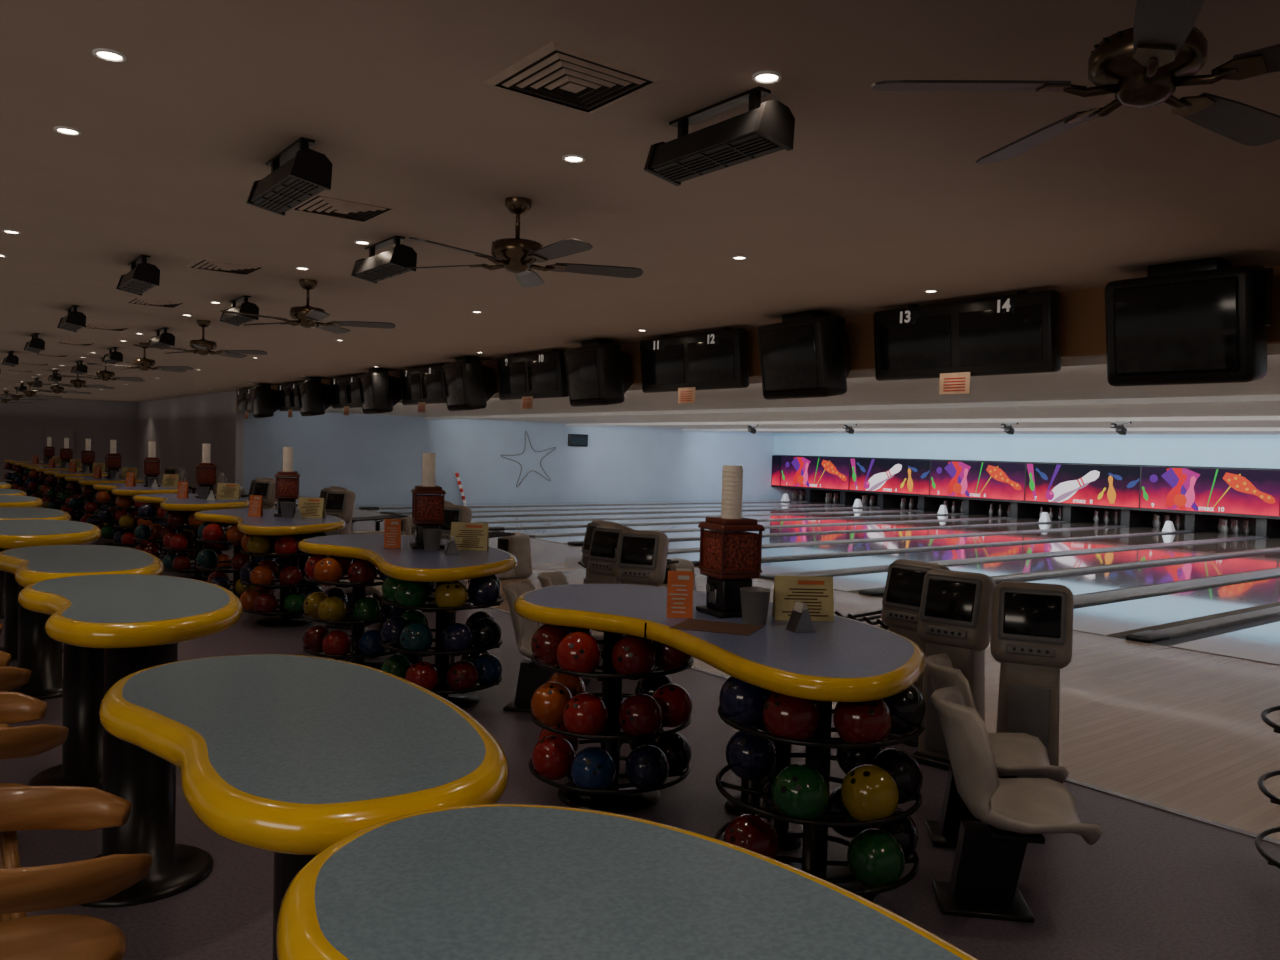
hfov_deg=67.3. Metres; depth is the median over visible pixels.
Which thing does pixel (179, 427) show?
wall
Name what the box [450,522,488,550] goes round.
menu card
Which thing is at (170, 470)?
console
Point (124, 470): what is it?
menu card
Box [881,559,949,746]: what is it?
console
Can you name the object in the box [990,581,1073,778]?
console
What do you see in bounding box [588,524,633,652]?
console
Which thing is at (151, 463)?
dispenser
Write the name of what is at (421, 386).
monitor
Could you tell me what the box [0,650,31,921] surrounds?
bar stool
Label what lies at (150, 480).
cup
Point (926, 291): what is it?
recessed light
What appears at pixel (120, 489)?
table
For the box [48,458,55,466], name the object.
menu card
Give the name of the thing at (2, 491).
bar table
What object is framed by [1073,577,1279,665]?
lane
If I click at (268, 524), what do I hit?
table
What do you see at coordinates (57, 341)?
ceiling vent
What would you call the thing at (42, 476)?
ball rack
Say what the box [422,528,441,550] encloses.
cup
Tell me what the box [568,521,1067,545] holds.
track
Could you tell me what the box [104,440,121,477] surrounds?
dispenser
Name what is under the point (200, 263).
ceiling vent
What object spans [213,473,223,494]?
console
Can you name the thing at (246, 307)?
fixture
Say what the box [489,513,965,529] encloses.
track
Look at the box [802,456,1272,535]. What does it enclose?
wall
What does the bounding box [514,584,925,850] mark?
table
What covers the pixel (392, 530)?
menu card
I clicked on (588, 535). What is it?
console
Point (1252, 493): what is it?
mural panel
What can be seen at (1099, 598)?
lane division capping
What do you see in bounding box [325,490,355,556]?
console
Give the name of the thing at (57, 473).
table
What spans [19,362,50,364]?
ceiling vent
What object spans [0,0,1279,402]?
ceiling
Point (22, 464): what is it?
table
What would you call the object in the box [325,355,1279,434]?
soffit
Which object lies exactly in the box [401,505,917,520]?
lane
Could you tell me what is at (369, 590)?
seat
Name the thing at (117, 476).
napkin holder
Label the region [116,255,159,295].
fixture
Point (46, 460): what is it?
cup
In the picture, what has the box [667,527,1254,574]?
lane
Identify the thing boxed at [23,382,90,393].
ceiling fan
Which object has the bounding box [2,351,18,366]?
fixture
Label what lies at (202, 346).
ceiling fan
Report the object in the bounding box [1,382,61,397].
ceiling fan
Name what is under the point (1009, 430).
projector
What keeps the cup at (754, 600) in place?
on the table at (844, 659)
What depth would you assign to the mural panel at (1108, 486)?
27.62 m
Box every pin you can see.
[791,490,838,502]
[861,495,917,508]
[944,500,1009,515]
[1039,506,1118,524]
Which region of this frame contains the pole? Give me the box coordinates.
[455,473,465,503]
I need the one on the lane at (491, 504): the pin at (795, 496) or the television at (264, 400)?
the pin at (795, 496)
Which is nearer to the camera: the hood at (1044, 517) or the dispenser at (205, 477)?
the dispenser at (205, 477)
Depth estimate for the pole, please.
29.07 m
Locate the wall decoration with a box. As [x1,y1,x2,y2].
[501,431,555,486]
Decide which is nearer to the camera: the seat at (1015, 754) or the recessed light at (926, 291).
the seat at (1015, 754)
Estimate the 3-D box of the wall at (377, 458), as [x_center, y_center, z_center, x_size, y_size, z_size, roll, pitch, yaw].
[-2.053,-0.575,32.105,21.500,2.800,0.200,0,2,-38]
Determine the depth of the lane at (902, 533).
22.80 m
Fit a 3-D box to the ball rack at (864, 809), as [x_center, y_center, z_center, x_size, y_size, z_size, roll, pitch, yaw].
[0.722,1.211,3.898,0.818,0.883,0.823,0,2,-38]
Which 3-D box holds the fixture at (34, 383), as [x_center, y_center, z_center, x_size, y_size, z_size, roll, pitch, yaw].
[-13.868,-2.235,22.073,0.178,0.216,0.644,0,2,-38]
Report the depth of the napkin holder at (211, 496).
12.30 m
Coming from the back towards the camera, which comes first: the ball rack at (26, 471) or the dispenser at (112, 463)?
the ball rack at (26, 471)
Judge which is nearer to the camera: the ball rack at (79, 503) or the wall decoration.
the ball rack at (79, 503)
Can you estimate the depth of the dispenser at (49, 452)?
26.16 m
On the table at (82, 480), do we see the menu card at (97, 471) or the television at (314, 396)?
the menu card at (97, 471)
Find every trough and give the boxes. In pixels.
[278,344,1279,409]
[424,394,1279,418]
[565,416,1279,425]
[682,428,1279,430]
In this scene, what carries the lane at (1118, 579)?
on the floor
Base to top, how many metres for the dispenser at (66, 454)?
0.720 m
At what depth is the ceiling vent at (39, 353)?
15.40 m
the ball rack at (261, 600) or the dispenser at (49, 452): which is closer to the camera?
the ball rack at (261, 600)
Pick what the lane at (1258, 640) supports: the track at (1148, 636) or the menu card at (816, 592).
the track at (1148, 636)
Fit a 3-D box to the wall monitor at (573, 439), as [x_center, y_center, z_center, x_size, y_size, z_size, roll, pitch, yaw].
[-2.051,-1.318,31.860,0.750,0.400,0.110,0,2,-38]
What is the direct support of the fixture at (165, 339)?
attached to the ceiling
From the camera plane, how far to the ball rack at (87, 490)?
17.02 m
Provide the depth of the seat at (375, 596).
9.79 m
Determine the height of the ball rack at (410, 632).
0.883 m
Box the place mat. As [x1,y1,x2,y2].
[669,619,763,635]
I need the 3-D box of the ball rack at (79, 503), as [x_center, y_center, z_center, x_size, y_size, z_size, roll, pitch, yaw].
[-10.503,0.471,18.335,0.822,0.883,0.819,1,2,-13]
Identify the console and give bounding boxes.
[164,467,182,480]
[175,466,186,480]
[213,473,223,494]
[248,478,266,500]
[252,480,276,508]
[319,488,341,533]
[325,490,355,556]
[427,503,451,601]
[427,504,471,605]
[582,520,622,583]
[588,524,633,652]
[615,530,668,636]
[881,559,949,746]
[912,569,995,770]
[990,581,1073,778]
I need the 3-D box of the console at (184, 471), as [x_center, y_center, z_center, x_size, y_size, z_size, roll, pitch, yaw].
[-10.698,0.238,22.213,0.396,1.105,0.400,0,2,-38]
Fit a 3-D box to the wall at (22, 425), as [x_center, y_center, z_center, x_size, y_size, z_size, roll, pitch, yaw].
[-23.563,-1.442,32.434,12.200,3.150,0.200,0,2,-38]
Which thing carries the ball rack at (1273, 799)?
on the floor
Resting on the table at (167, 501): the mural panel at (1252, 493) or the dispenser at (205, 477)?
the dispenser at (205, 477)
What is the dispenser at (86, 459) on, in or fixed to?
on the table at (57, 473)
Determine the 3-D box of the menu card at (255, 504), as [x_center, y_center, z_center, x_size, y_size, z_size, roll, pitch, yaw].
[-3.960,0.265,9.909,0.120,0.216,0.093,1,2,-5]
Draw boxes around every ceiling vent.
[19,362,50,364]
[34,352,70,356]
[55,340,95,345]
[84,323,130,330]
[124,296,186,307]
[186,257,266,274]
[292,192,398,221]
[483,41,665,113]
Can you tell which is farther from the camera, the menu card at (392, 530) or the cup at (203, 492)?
the cup at (203, 492)
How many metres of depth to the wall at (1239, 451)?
28.38 m
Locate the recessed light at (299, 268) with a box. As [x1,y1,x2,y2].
[295,267,309,269]
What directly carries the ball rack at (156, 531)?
on the floor
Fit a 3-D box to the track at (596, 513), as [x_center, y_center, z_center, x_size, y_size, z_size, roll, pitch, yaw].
[1.457,0.927,28.316,17.350,0.077,0.240,0,2,-38]
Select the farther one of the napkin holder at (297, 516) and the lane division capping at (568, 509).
the lane division capping at (568, 509)
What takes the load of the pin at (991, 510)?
on the lane at (819, 521)
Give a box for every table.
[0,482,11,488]
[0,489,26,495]
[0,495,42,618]
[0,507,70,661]
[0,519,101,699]
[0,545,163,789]
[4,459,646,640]
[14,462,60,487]
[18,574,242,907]
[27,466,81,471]
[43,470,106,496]
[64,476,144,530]
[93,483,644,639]
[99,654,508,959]
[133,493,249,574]
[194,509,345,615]
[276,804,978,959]
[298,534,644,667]
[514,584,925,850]
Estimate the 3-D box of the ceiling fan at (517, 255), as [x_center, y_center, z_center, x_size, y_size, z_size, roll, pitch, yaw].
[-0.595,-1.279,5.066,1.280,0.382,1.320,1,2,-20]
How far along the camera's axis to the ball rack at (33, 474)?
23.44 m
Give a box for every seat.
[325,575,383,628]
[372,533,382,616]
[503,582,559,711]
[538,571,603,686]
[925,653,1068,846]
[930,685,1102,922]
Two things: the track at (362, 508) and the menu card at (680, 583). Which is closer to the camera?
the menu card at (680, 583)
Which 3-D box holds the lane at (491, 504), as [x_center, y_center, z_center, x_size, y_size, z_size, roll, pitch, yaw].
[-0.402,0.897,31.178,18.005,0.203,3.190,0,2,-38]
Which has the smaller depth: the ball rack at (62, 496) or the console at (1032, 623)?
the console at (1032, 623)
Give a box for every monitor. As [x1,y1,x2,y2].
[236,386,256,418]
[277,381,301,416]
[330,373,363,414]
[400,363,446,412]
[497,349,568,408]
[568,434,587,446]
[640,328,748,403]
[873,290,1060,394]
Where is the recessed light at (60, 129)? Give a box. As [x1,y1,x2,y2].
[53,126,81,135]
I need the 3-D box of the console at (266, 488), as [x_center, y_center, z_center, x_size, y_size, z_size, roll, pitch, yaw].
[-6.206,0.550,15.904,0.400,1.105,0.396,2,2,22]
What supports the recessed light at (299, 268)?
in the ceiling
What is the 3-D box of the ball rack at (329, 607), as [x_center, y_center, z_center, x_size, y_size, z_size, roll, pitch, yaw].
[-2.213,1.021,7.565,0.818,0.883,0.823,0,2,-38]
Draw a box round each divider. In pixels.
[805,489,834,502]
[840,491,907,508]
[918,496,993,514]
[1010,502,1094,522]
[1121,509,1216,532]
[1256,518,1279,538]
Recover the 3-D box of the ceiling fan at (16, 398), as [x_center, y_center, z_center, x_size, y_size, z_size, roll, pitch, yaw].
[-17.187,-2.376,26.520,1.279,0.382,1.320,3,2,36]
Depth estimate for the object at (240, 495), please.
20.52 m
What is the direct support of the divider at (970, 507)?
on the floor
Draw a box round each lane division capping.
[380,504,844,513]
[471,510,923,522]
[527,517,1017,537]
[668,525,1129,553]
[760,536,1267,579]
[1074,568,1279,607]
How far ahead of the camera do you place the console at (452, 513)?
10.41 m
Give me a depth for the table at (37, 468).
22.77 m
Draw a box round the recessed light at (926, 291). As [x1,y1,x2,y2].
[924,290,937,292]
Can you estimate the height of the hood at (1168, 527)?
0.280 m
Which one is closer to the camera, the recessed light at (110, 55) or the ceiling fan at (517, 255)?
the recessed light at (110, 55)
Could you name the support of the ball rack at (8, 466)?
on the floor
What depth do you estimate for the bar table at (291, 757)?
2.04 m
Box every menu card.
[33,455,38,462]
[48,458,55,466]
[52,456,61,463]
[69,462,76,471]
[70,459,82,467]
[92,463,106,472]
[93,466,101,477]
[121,468,138,478]
[125,472,135,485]
[161,474,179,486]
[177,481,188,497]
[216,483,239,498]
[248,495,262,516]
[298,497,325,517]
[384,519,400,547]
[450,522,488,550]
[667,571,692,617]
[772,576,833,620]
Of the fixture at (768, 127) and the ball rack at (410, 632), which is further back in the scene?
the ball rack at (410, 632)
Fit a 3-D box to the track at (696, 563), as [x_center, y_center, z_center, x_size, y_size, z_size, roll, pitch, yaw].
[7.671,1.339,20.238,17.350,0.077,0.240,0,2,-38]
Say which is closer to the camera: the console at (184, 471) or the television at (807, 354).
the television at (807, 354)
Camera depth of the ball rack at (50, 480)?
20.70 m
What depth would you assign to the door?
34.34 m
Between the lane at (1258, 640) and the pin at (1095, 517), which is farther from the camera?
the pin at (1095, 517)
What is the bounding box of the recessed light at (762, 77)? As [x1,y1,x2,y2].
[752,71,781,83]
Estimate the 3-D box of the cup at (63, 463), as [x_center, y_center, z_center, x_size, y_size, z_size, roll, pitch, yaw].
[-13.959,-0.380,23.285,0.148,0.155,0.148,3,2,42]
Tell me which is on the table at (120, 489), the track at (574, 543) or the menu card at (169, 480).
the menu card at (169, 480)
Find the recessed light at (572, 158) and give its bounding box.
[562,154,584,162]
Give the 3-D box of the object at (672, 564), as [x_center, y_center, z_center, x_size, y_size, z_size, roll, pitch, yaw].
[0.009,1.141,10.040,1.341,0.614,0.408,0,2,-38]
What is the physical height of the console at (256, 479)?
1.105 m
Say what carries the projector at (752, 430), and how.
hanging from the soffit
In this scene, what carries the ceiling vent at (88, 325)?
in the ceiling
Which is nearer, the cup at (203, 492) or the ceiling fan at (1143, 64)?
the ceiling fan at (1143, 64)
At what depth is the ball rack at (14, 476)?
27.94 m
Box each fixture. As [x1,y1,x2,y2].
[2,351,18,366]
[17,383,26,391]
[24,333,44,352]
[30,377,41,387]
[48,370,61,381]
[57,305,85,331]
[71,360,87,374]
[102,347,122,363]
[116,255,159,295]
[148,327,174,349]
[219,295,258,325]
[246,137,331,215]
[351,236,416,283]
[644,86,794,185]
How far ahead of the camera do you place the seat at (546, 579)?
7.22 m
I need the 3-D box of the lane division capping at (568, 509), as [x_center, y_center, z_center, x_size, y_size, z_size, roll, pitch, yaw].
[0.391,0.867,29.640,17.425,0.060,0.410,0,2,-38]
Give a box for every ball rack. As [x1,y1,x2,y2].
[3,463,22,486]
[11,465,28,488]
[14,466,38,490]
[23,468,52,496]
[27,470,54,498]
[37,472,62,508]
[43,476,75,510]
[56,478,86,520]
[65,482,110,521]
[80,485,118,531]
[93,490,137,545]
[113,496,163,551]
[134,504,194,560]
[162,510,232,581]
[196,522,278,597]
[239,532,327,626]
[302,555,408,669]
[381,575,503,707]
[529,624,693,813]
[714,676,925,902]
[1255,705,1279,868]
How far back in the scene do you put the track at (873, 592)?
15.90 m
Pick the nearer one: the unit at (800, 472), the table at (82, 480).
the table at (82, 480)
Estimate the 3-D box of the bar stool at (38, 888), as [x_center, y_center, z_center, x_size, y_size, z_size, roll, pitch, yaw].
[-1.211,1.138,1.805,0.482,1.055,0.468,0,2,-34]
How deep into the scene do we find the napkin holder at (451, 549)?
6.89 m
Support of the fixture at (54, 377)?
attached to the ceiling
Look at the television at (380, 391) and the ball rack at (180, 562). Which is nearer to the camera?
the ball rack at (180, 562)
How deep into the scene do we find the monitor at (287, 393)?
20.89 m
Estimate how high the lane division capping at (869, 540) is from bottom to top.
0.060 m
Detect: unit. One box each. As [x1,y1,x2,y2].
[771,455,780,486]
[780,456,849,491]
[849,457,930,496]
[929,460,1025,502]
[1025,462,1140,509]
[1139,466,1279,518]
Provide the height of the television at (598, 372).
0.782 m
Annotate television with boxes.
[250,383,278,417]
[296,377,331,415]
[358,368,401,413]
[442,356,495,410]
[564,338,632,406]
[757,310,850,399]
[1105,257,1272,386]
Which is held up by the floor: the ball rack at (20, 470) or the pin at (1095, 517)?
the ball rack at (20, 470)
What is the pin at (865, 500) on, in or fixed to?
on the lane at (826, 506)
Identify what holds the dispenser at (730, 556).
on the table at (844, 659)
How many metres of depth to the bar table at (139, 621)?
3.71 m
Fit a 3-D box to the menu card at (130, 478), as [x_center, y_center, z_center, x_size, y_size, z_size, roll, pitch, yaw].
[-8.117,-0.011,15.314,0.120,0.216,0.094,2,2,-1]
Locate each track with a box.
[359,501,807,509]
[472,507,879,516]
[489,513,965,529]
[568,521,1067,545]
[691,530,1190,566]
[858,548,1279,596]
[1125,606,1279,642]
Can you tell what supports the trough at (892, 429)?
attached to the soffit
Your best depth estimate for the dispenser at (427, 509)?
7.27 m
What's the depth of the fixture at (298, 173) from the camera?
4.19 m
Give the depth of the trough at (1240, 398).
14.27 m
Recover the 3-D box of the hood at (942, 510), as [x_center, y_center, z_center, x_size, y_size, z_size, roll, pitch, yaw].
[9.536,0.926,30.238,0.241,0.280,0.250,0,2,-38]
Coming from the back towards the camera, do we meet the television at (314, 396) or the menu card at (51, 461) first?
the menu card at (51, 461)
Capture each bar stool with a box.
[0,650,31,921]
[0,691,68,920]
[0,786,152,959]
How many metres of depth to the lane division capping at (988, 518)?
24.09 m
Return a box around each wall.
[0,396,136,481]
[136,265,1279,493]
[243,410,801,504]
[774,433,1279,468]
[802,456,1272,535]
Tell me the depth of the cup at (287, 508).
9.77 m
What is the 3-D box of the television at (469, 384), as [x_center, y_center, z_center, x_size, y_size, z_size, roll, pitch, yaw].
[-2.481,-1.403,14.111,0.620,0.782,0.930,0,2,-32]
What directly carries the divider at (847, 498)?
on the floor
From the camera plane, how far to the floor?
4.79 m
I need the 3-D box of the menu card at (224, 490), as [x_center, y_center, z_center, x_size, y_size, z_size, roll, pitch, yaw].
[-5.424,0.147,12.668,0.280,0.206,0.089,1,2,-5]
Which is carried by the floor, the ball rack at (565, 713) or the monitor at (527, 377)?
the ball rack at (565, 713)
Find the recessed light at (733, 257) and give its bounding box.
[732,256,746,259]
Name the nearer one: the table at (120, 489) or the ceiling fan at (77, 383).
the table at (120, 489)
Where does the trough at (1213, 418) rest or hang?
attached to the soffit
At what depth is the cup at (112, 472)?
17.86 m
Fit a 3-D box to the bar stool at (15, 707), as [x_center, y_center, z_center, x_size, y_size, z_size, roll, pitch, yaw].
[-1.822,1.099,2.542,0.482,1.055,0.468,0,2,-40]
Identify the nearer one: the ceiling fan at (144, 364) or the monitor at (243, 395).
the ceiling fan at (144, 364)
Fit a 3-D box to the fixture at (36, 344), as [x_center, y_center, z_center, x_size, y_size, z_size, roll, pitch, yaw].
[-7.890,-1.784,12.515,0.178,0.216,0.644,0,2,-38]
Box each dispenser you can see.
[44,437,54,459]
[59,438,72,466]
[81,439,94,471]
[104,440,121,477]
[143,441,160,486]
[195,444,216,497]
[274,447,299,516]
[410,453,445,548]
[696,465,764,617]
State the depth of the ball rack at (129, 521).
14.33 m
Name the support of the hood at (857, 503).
on the track at (596, 513)
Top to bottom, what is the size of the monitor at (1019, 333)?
0.775 m
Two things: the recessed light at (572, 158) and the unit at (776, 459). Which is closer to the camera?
the recessed light at (572, 158)
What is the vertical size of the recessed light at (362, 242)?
0.008 m
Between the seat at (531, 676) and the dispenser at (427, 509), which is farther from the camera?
the dispenser at (427, 509)
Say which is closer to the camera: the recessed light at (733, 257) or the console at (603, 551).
the recessed light at (733, 257)
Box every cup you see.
[43,458,48,463]
[61,461,66,467]
[82,465,88,471]
[110,470,118,478]
[147,477,156,486]
[198,487,209,498]
[280,502,294,517]
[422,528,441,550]
[739,587,770,624]
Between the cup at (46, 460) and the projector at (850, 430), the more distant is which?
the cup at (46, 460)
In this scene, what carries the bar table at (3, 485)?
on the floor
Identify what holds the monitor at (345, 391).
hanging from the ceiling
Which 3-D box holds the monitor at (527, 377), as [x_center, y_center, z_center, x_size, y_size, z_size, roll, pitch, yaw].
[-1.486,-1.346,12.981,0.236,0.775,1.640,0,2,-38]
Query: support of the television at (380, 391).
attached to the ceiling
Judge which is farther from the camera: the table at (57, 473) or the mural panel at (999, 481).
the mural panel at (999, 481)
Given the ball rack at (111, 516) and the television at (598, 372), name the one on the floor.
the ball rack at (111, 516)
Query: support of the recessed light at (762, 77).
in the ceiling
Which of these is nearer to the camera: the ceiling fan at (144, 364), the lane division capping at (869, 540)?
the ceiling fan at (144, 364)
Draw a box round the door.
[44,428,73,458]
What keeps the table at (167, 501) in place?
on the floor
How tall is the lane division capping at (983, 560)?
0.060 m
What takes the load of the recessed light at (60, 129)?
in the ceiling
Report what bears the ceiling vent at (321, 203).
in the ceiling
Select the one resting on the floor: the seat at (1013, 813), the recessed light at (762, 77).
the seat at (1013, 813)
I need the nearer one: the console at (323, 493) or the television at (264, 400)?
the console at (323, 493)
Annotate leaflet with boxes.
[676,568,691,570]
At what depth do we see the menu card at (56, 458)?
26.07 m
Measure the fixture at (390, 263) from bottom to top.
0.216 m
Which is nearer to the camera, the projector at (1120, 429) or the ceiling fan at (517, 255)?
the ceiling fan at (517, 255)
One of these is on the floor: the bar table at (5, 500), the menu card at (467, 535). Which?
the bar table at (5, 500)
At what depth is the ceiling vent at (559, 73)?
3.34 m
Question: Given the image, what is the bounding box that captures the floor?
[0,487,1279,959]
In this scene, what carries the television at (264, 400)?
attached to the ceiling
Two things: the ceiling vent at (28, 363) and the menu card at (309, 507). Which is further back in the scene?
the ceiling vent at (28, 363)
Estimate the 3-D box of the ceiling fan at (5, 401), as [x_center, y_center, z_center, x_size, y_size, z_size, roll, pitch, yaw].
[-19.251,-2.513,29.193,1.279,0.382,1.320,3,2,43]
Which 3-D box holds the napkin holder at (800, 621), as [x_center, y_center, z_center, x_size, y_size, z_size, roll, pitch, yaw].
[0.714,0.607,4.267,0.100,0.125,0.090,1,2,-18]
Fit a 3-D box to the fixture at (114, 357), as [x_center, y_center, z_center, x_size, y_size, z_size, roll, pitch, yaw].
[-7.763,-1.830,14.138,0.178,0.216,0.644,0,2,-38]
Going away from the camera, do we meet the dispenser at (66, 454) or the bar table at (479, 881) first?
the bar table at (479, 881)
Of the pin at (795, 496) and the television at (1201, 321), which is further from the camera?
the pin at (795, 496)
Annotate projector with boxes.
[747,424,757,433]
[843,424,856,433]
[1001,422,1017,434]
[1111,422,1131,434]
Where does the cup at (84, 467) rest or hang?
on the table at (57, 473)
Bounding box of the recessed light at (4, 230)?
[2,229,20,233]
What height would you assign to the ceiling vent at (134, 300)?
0.030 m
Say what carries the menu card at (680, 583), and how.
on the table at (844, 659)
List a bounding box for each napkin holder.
[114,472,121,478]
[151,480,158,487]
[207,490,215,499]
[293,507,302,519]
[445,536,459,554]
[786,601,814,632]
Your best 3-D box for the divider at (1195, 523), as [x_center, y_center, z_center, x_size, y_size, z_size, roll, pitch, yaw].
[14.669,1.092,26.682,1.400,0.650,1.940,0,2,-38]
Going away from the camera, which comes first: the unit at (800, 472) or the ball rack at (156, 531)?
the ball rack at (156, 531)
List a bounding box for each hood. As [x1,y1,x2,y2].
[781,494,789,501]
[853,499,862,506]
[938,505,947,513]
[1039,512,1050,521]
[1162,521,1175,531]
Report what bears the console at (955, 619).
on the floor
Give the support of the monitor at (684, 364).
hanging from the ceiling
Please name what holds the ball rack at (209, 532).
on the floor
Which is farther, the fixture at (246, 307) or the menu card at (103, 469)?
the menu card at (103, 469)
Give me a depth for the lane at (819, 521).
24.82 m
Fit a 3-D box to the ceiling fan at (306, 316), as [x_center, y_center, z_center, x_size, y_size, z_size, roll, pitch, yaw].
[-2.630,-1.415,7.755,1.280,0.382,1.320,1,2,-13]
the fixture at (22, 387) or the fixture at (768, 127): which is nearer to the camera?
the fixture at (768, 127)
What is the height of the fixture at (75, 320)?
0.216 m
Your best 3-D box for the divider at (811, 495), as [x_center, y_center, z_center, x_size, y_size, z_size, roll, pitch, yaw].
[6.901,0.577,36.779,1.400,0.650,0.240,0,2,-38]
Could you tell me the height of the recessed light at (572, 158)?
0.008 m
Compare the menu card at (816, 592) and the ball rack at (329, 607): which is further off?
the ball rack at (329, 607)
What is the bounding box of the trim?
[488,607,1279,845]
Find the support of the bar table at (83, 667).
on the floor
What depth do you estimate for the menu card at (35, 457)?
26.05 m
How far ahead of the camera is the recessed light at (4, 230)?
6.16 m
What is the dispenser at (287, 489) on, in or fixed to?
on the table at (268, 524)
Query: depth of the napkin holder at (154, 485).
14.98 m
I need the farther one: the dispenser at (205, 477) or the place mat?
the dispenser at (205, 477)
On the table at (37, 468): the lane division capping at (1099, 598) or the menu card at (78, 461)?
the menu card at (78, 461)
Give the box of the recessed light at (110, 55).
[92,48,126,61]
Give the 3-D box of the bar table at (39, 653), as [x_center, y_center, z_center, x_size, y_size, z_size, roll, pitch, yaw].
[-4.144,0.878,6.624,0.772,1.120,1.450,0,2,-38]
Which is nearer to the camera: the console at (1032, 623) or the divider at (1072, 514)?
the console at (1032, 623)
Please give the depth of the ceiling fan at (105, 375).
15.86 m
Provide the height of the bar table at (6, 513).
1.120 m
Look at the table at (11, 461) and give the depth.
28.08 m
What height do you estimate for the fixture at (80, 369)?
0.216 m
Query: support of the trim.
on the floor
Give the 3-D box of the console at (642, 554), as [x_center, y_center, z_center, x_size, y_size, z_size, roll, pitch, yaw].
[0.008,0.962,7.826,0.400,1.105,0.396,2,2,22]
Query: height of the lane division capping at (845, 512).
0.060 m
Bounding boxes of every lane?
[354,500,839,511]
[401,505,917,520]
[488,511,1008,533]
[532,518,1120,548]
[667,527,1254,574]
[833,538,1279,597]
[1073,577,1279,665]
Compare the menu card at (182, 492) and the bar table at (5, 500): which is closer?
the bar table at (5, 500)
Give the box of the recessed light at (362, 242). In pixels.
[354,240,370,244]
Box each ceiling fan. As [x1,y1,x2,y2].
[0,387,45,400]
[0,391,31,403]
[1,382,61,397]
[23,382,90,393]
[37,374,114,388]
[57,358,144,381]
[87,343,192,371]
[133,320,266,357]
[220,279,394,333]
[402,197,642,287]
[871,0,1279,163]

